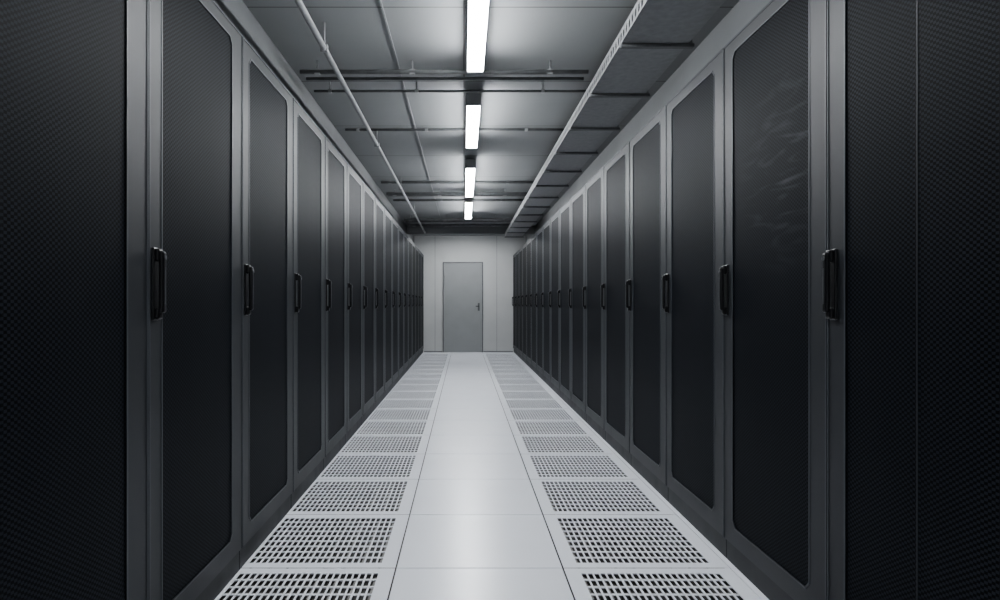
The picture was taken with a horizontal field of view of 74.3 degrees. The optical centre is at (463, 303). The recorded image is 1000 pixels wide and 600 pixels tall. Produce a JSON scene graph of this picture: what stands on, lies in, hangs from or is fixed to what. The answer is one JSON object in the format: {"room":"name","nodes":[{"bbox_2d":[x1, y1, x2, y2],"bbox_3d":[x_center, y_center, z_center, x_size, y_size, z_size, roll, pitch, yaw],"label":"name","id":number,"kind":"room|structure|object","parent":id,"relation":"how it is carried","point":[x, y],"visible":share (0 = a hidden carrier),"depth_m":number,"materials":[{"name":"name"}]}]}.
{"room":"server room","nodes":[
{"label":"server room","id":0,"kind":"room"},
{"bbox_2d":[214,0,413,242],"bbox_3d":[-1.616,-1.392,7.107,0.862,0.460,17.204,0,0,0],"label":"soffit","id":1,"kind":"structure","parent":0,"point":[236,11],"depth_m":4.55,"materials":[{"name":"paint"}]},
{"bbox_2d":[414,236,525,352],"bbox_3d":[0.108,-0.176,15.758,4.510,2.892,0.103,0,0,0],"label":"wall","id":2,"kind":"structure","parent":0,"point":[496,253],"depth_m":15.71,"materials":[{"name":"paint"}]},
{"bbox_2d":[443,262,482,351],"bbox_3d":[-0.024,0.074,15.669,0.954,2.152,0.077,0,0,0],"label":"door","id":3,"kind":"structure","parent":2,"relation":"in","point":[462,281],"depth_m":15.69,"materials":[{"name":"paint"}]},
{"bbox_2d":[424,351,512,351],"bbox_3d":[0.108,1.135,15.703,2.120,0.030,0.011,0,0,0],"label":"baseboard","id":4,"kind":"structure","parent":2,"relation":"attached to","point":[424,351],"depth_m":15.70,"materials":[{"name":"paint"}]},
{"bbox_2d":[242,0,739,235],"bbox_3d":[0.108,-1.671,7.107,4.510,0.100,17.404,0,0,0],"label":"ceiling","id":5,"kind":"structure","parent":0,"point":[520,34],"depth_m":4.70,"materials":[{"name":"paint"}]},
{"bbox_2d":[294,0,425,232],"bbox_3d":[-0.805,-1.536,6.112,0.045,0.172,14.984,0,0,0],"label":"conduit pipe","id":6,"kind":"object","parent":5,"relation":"attached to","point":[323,47],"visible":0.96,"depth_m":4.35,"materials":[{"name":"grey metal"}]},
{"bbox_2d":[380,0,439,214],"bbox_3d":[-0.443,-1.616,6.095,0.006,0.006,14.950,0,0,0],"label":"conduit pipe","id":7,"kind":"object","parent":5,"relation":"attached to","point":[380,0],"visible":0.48,"depth_m":4.65,"materials":[{"name":"grey metal"}]},
{"bbox_2d":[300,60,588,80],"bbox_3d":[-0.132,-1.575,4.478,1.920,0.094,0.199,0,0,0],"label":"ceiling pipe","id":8,"kind":"object","parent":5,"relation":"attached to","point":[316,71],"depth_m":4.39,"materials":[{"name":"grey metal"}]},
{"bbox_2d":[314,81,589,92],"bbox_3d":[0.104,-1.580,4.807,2.392,0.082,0.024,0,0,0],"label":"ceiling pipe","id":9,"kind":"object","parent":5,"relation":"attached to","point":[329,90],"depth_m":4.80,"materials":[{"name":"grey metal"}]},
{"bbox_2d":[345,128,563,131],"bbox_3d":[0.104,-1.606,6.072,2.392,0.032,0.024,0,0,0],"label":"ceiling pipe","id":10,"kind":"object","parent":5,"relation":"attached to","point":[346,129],"depth_m":6.06,"materials":[{"name":"grey metal"}]},
{"bbox_2d":[386,189,527,195],"bbox_3d":[0.104,-1.574,9.382,2.392,0.096,0.224,0,0,0],"label":"ceiling pipe","id":11,"kind":"object","parent":5,"relation":"attached to","point":[394,193],"depth_m":9.28,"materials":[{"name":"grey metal"}]},
{"bbox_2d":[381,181,533,183],"bbox_3d":[0.104,-1.602,8.683,2.392,0.040,0.031,0,0,0],"label":"ceiling pipe","id":12,"kind":"object","parent":5,"relation":"attached to","point":[382,182],"depth_m":8.67,"materials":[{"name":"grey metal"}]},
{"bbox_2d":[393,199,523,201],"bbox_3d":[0.104,-1.602,10.178,2.392,0.040,0.031,0,0,0],"label":"ceiling pipe","id":13,"kind":"object","parent":5,"relation":"attached to","point":[400,200],"depth_m":10.17,"materials":[{"name":"grey metal"}]},
{"bbox_2d":[404,215,512,221],"bbox_3d":[0.104,-1.567,12.188,2.392,0.110,0.389,0,0,0],"label":"ceiling pipe","id":14,"kind":"object","parent":5,"relation":"attached to","point":[410,219],"depth_m":12.00,"materials":[{"name":"grey metal"}]},
{"bbox_2d":[408,222,509,226],"bbox_3d":[0.104,-1.567,12.880,2.392,0.110,0.049,0,0,0],"label":"ceiling pipe","id":15,"kind":"object","parent":5,"relation":"attached to","point":[413,225],"depth_m":12.86,"materials":[{"name":"grey metal"}]},
{"bbox_2d":[465,197,472,218],"bbox_3d":[0.072,-1.550,10.551,0.108,0.142,1.922,0,0,0],"label":"ceiling lamp","id":16,"kind":"object","parent":5,"relation":"attached to","point":[468,200],"depth_m":10.13,"materials":[{"name":"white plastic"}]},
{"bbox_2d":[465,159,475,196],"bbox_3d":[0.072,-1.550,8.165,0.108,0.142,1.979,0,0,0],"label":"ceiling lamp","id":17,"kind":"object","parent":5,"relation":"attached to","point":[470,163],"depth_m":7.67,"materials":[{"name":"white plastic"}]},
{"bbox_2d":[407,226,534,233],"bbox_3d":[0.144,-1.538,13.702,2.657,0.167,0.149,0,0,0],"label":"ceiling beam","id":18,"kind":"structure","parent":5,"relation":"attached to","point":[428,229],"depth_m":13.63,"materials":[{"name":"grey metal"}]},
{"bbox_2d":[466,92,480,148],"bbox_3d":[0.072,-1.550,5.595,0.108,0.142,1.392,0,0,0],"label":"ceiling lamp","id":19,"kind":"object","parent":5,"relation":"attached to","point":[473,99],"depth_m":5.27,"materials":[{"name":"white plastic"}]},
{"bbox_2d":[467,0,488,73],"bbox_3d":[0.072,-1.550,3.358,0.108,0.142,1.749,0,0,0],"label":"ceiling lamp","id":20,"kind":"object","parent":5,"relation":"attached to","point":[477,9],"depth_m":3.64,"materials":[{"name":"white plastic"}]},
{"bbox_2d":[504,0,725,237],"bbox_3d":[1.021,-1.488,6.118,0.387,0.267,14.996,0,0,0],"label":"cable tray","id":21,"kind":"object","parent":5,"relation":"attached to","point":[660,30],"visible":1,"depth_m":4.13,"materials":[{"name":"black metal"}]},
{"bbox_2d":[215,352,768,599],"bbox_3d":[0.108,1.210,7.107,4.310,0.120,17.204,0,0,0],"label":"floor","id":22,"kind":"structure","parent":0,"point":[472,478],"depth_m":3.55,"materials":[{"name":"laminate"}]},
{"bbox_2d":[0,0,147,599],"bbox_3d":[-1.463,-0.004,1.571,1.087,2.308,0.849,0,0,0],"label":"rack","id":23,"kind":"object","parent":22,"relation":"on","point":[74,73],"visible":1,"depth_m":1.62,"materials":[{"name":"black metal"}]},
{"bbox_2d":[148,0,242,599],"bbox_3d":[-1.463,-0.004,2.420,1.087,2.308,0.849,0,0,0],"label":"rack","id":24,"kind":"object","parent":22,"relation":"on","point":[195,51],"visible":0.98,"depth_m":2.33,"materials":[{"name":"black metal"}]},
{"bbox_2d":[239,36,293,569],"bbox_3d":[-1.463,-0.004,3.268,1.087,2.308,0.849,0,0,0],"label":"rack","id":25,"kind":"object","parent":22,"relation":"on","point":[268,106],"visible":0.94,"depth_m":3.20,"materials":[{"name":"black metal"}]},
{"bbox_2d":[291,98,324,507],"bbox_3d":[-1.463,-0.004,4.117,1.087,2.308,0.849,0,0,0],"label":"rack","id":26,"kind":"object","parent":22,"relation":"on","point":[309,140],"visible":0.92,"depth_m":4.09,"materials":[{"name":"black metal"}]},
{"bbox_2d":[323,136,346,470],"bbox_3d":[-1.463,-0.004,4.966,1.087,2.308,0.849,0,0,0],"label":"rack","id":27,"kind":"object","parent":22,"relation":"on","point":[335,164],"visible":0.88,"depth_m":4.92,"materials":[{"name":"black metal"}]},
{"bbox_2d":[345,163,362,443],"bbox_3d":[-1.463,-0.004,5.814,1.087,2.308,0.849,0,0,0],"label":"rack","id":28,"kind":"object","parent":22,"relation":"on","point":[354,182],"visible":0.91,"depth_m":5.72,"materials":[{"name":"black metal"}]},
{"bbox_2d":[362,182,374,423],"bbox_3d":[-1.463,-0.004,6.663,1.087,2.308,0.849,0,0,0],"label":"rack","id":29,"kind":"object","parent":22,"relation":"on","point":[368,196],"visible":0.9,"depth_m":6.62,"materials":[{"name":"black metal"}]},
{"bbox_2d":[374,197,384,409],"bbox_3d":[-1.463,-0.004,7.512,1.087,2.308,0.849,0,0,0],"label":"rack","id":30,"kind":"object","parent":22,"relation":"on","point":[379,208],"visible":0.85,"depth_m":7.49,"materials":[{"name":"black metal"}]},
{"bbox_2d":[384,209,391,397],"bbox_3d":[-1.463,-0.004,8.361,1.087,2.308,0.849,0,0,0],"label":"rack","id":31,"kind":"object","parent":22,"relation":"on","point":[388,218],"visible":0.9,"depth_m":8.38,"materials":[{"name":"black metal"}]},
{"bbox_2d":[391,217,398,389],"bbox_3d":[-1.463,-0.004,9.209,1.087,2.308,0.849,0,0,0],"label":"rack","id":32,"kind":"object","parent":22,"relation":"on","point":[395,226],"visible":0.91,"depth_m":9.23,"materials":[{"name":"black metal"}]},
{"bbox_2d":[398,226,403,381],"bbox_3d":[-1.463,-0.004,10.058,1.087,2.308,0.849,0,0,0],"label":"rack","id":33,"kind":"object","parent":22,"relation":"on","point":[401,232],"visible":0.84,"depth_m":10.12,"materials":[{"name":"black metal"}]},
{"bbox_2d":[403,232,408,375],"bbox_3d":[-1.463,-0.004,10.907,1.087,2.308,0.849,0,0,0],"label":"rack","id":34,"kind":"object","parent":22,"relation":"on","point":[406,238],"visible":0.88,"depth_m":11.00,"materials":[{"name":"black metal"}]},
{"bbox_2d":[408,238,411,369],"bbox_3d":[-1.463,-0.004,11.755,1.087,2.308,0.849,0,0,0],"label":"rack","id":35,"kind":"object","parent":22,"relation":"on","point":[410,240],"visible":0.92,"depth_m":11.82,"materials":[{"name":"black metal"}]},
{"bbox_2d":[412,241,415,364],"bbox_3d":[-1.463,-0.004,12.604,1.087,2.308,0.849,0,0,0],"label":"rack","id":36,"kind":"object","parent":22,"relation":"on","point":[413,244],"visible":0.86,"depth_m":12.53,"materials":[{"name":"black metal"}]},
{"bbox_2d":[415,246,418,360],"bbox_3d":[-1.463,-0.004,13.453,1.087,2.308,0.849,0,0,0],"label":"rack","id":37,"kind":"object","parent":22,"relation":"on","point":[417,249],"visible":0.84,"depth_m":13.60,"materials":[{"name":"black metal"}]},
{"bbox_2d":[418,250,420,357],"bbox_3d":[-1.463,-0.004,14.301,1.087,2.308,0.849,0,0,0],"label":"rack","id":38,"kind":"object","parent":22,"relation":"on","point":[419,354],"visible":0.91,"depth_m":14.35,"materials":[{"name":"black metal"}]},
{"bbox_2d":[421,252,423,353],"bbox_3d":[-1.463,-0.004,15.150,1.087,2.308,0.849,0,0,0],"label":"rack","id":39,"kind":"object","parent":22,"relation":"on","point":[422,255],"visible":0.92,"depth_m":15.24,"materials":[{"name":"black metal"}]},
{"bbox_2d":[512,253,516,354],"bbox_3d":[1.679,-0.004,15.282,1.087,2.308,0.849,0,0,0],"label":"rack","id":40,"kind":"object","parent":22,"relation":"on","point":[514,255],"visible":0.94,"depth_m":15.35,"materials":[{"name":"black metal"}]},
{"bbox_2d":[514,250,519,357],"bbox_3d":[1.679,-0.004,14.434,1.087,2.308,0.849,0,0,0],"label":"rack","id":41,"kind":"object","parent":22,"relation":"on","point":[517,252],"visible":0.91,"depth_m":14.48,"materials":[{"name":"black metal"}]},
{"bbox_2d":[518,246,522,360],"bbox_3d":[1.679,-0.004,13.585,1.087,2.308,0.849,0,0,0],"label":"rack","id":42,"kind":"object","parent":22,"relation":"on","point":[521,248],"visible":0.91,"depth_m":13.72,"materials":[{"name":"black metal"}]},
{"bbox_2d":[521,242,526,364],"bbox_3d":[1.679,-0.004,12.736,1.087,2.308,0.849,0,0,0],"label":"rack","id":43,"kind":"object","parent":22,"relation":"on","point":[525,244],"visible":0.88,"depth_m":12.81,"materials":[{"name":"black metal"}]},
{"bbox_2d":[525,238,531,368],"bbox_3d":[1.679,-0.004,11.888,1.087,2.308,0.849,0,0,0],"label":"rack","id":44,"kind":"object","parent":22,"relation":"on","point":[527,297],"visible":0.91,"depth_m":12.02,"materials":[{"name":"black metal"}]},
{"bbox_2d":[530,232,537,374],"bbox_3d":[1.679,-0.004,11.039,1.087,2.308,0.849,0,0,0],"label":"rack","id":45,"kind":"object","parent":22,"relation":"on","point":[534,237],"visible":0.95,"depth_m":11.12,"materials":[{"name":"black metal"}]},
{"bbox_2d":[535,226,543,380],"bbox_3d":[1.679,-0.004,10.190,1.087,2.308,0.849,0,0,0],"label":"rack","id":46,"kind":"object","parent":22,"relation":"on","point":[540,231],"visible":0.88,"depth_m":10.24,"materials":[{"name":"black metal"}]},
{"bbox_2d":[541,219,551,388],"bbox_3d":[1.679,-0.004,9.341,1.087,2.308,0.849,0,0,0],"label":"rack","id":47,"kind":"object","parent":22,"relation":"on","point":[546,227],"visible":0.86,"depth_m":9.39,"materials":[{"name":"black metal"}]},
{"bbox_2d":[548,209,560,397],"bbox_3d":[1.679,-0.004,8.493,1.087,2.308,0.849,0,0,0],"label":"rack","id":48,"kind":"object","parent":22,"relation":"on","point":[555,219],"visible":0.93,"depth_m":8.54,"materials":[{"name":"black metal"}]},
{"bbox_2d":[557,199,571,407],"bbox_3d":[1.679,-0.004,7.644,1.087,2.308,0.849,0,0,0],"label":"rack","id":49,"kind":"object","parent":22,"relation":"on","point":[565,211],"visible":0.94,"depth_m":7.63,"materials":[{"name":"black metal"}]},
{"bbox_2d":[568,185,586,422],"bbox_3d":[1.679,-0.004,6.795,1.087,2.308,0.849,0,0,0],"label":"rack","id":50,"kind":"object","parent":22,"relation":"on","point":[578,200],"visible":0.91,"depth_m":6.77,"materials":[{"name":"black metal"}]},
{"bbox_2d":[582,166,605,440],"bbox_3d":[1.679,-0.004,5.947,1.087,2.308,0.849,0,0,0],"label":"rack","id":51,"kind":"object","parent":22,"relation":"on","point":[594,188],"visible":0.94,"depth_m":5.94,"materials":[{"name":"black metal"}]},
{"bbox_2d":[600,141,630,464],"bbox_3d":[1.679,-0.004,5.098,1.087,2.308,0.849,0,0,0],"label":"rack","id":52,"kind":"object","parent":22,"relation":"on","point":[616,170],"visible":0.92,"depth_m":5.08,"materials":[{"name":"black metal"}]},
{"bbox_2d":[625,105,667,500],"bbox_3d":[1.679,-0.004,4.249,1.087,2.308,0.849,0,0,0],"label":"rack","id":53,"kind":"object","parent":22,"relation":"on","point":[647,147],"visible":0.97,"depth_m":4.22,"materials":[{"name":"black metal"}]},
{"bbox_2d":[661,48,726,557],"bbox_3d":[1.679,-0.004,3.401,1.087,2.308,0.849,0,0,0],"label":"rack","id":54,"kind":"object","parent":22,"relation":"on","point":[694,115],"visible":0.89,"depth_m":3.34,"materials":[{"name":"black metal"}]},
{"bbox_2d":[718,0,826,599],"bbox_3d":[1.679,-0.004,2.552,1.087,2.308,0.849,0,0,0],"label":"rack","id":55,"kind":"object","parent":22,"relation":"on","point":[775,66],"visible":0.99,"depth_m":2.46,"materials":[{"name":"black metal"}]},
{"bbox_2d":[821,0,999,599],"bbox_3d":[1.679,-0.004,1.703,1.087,2.308,0.849,0,0,0],"label":"rack","id":56,"kind":"object","parent":22,"relation":"on","point":[911,259],"visible":1,"depth_m":1.73,"materials":[{"name":"black metal"}]},
{"bbox_2d":[526,0,770,241],"bbox_3d":[1.867,-1.392,7.107,0.791,0.460,17.204,0,0,0],"label":"soffit","id":57,"kind":"structure","parent":0,"point":[743,11],"depth_m":4.61,"materials":[{"name":"paint"}]}
]}

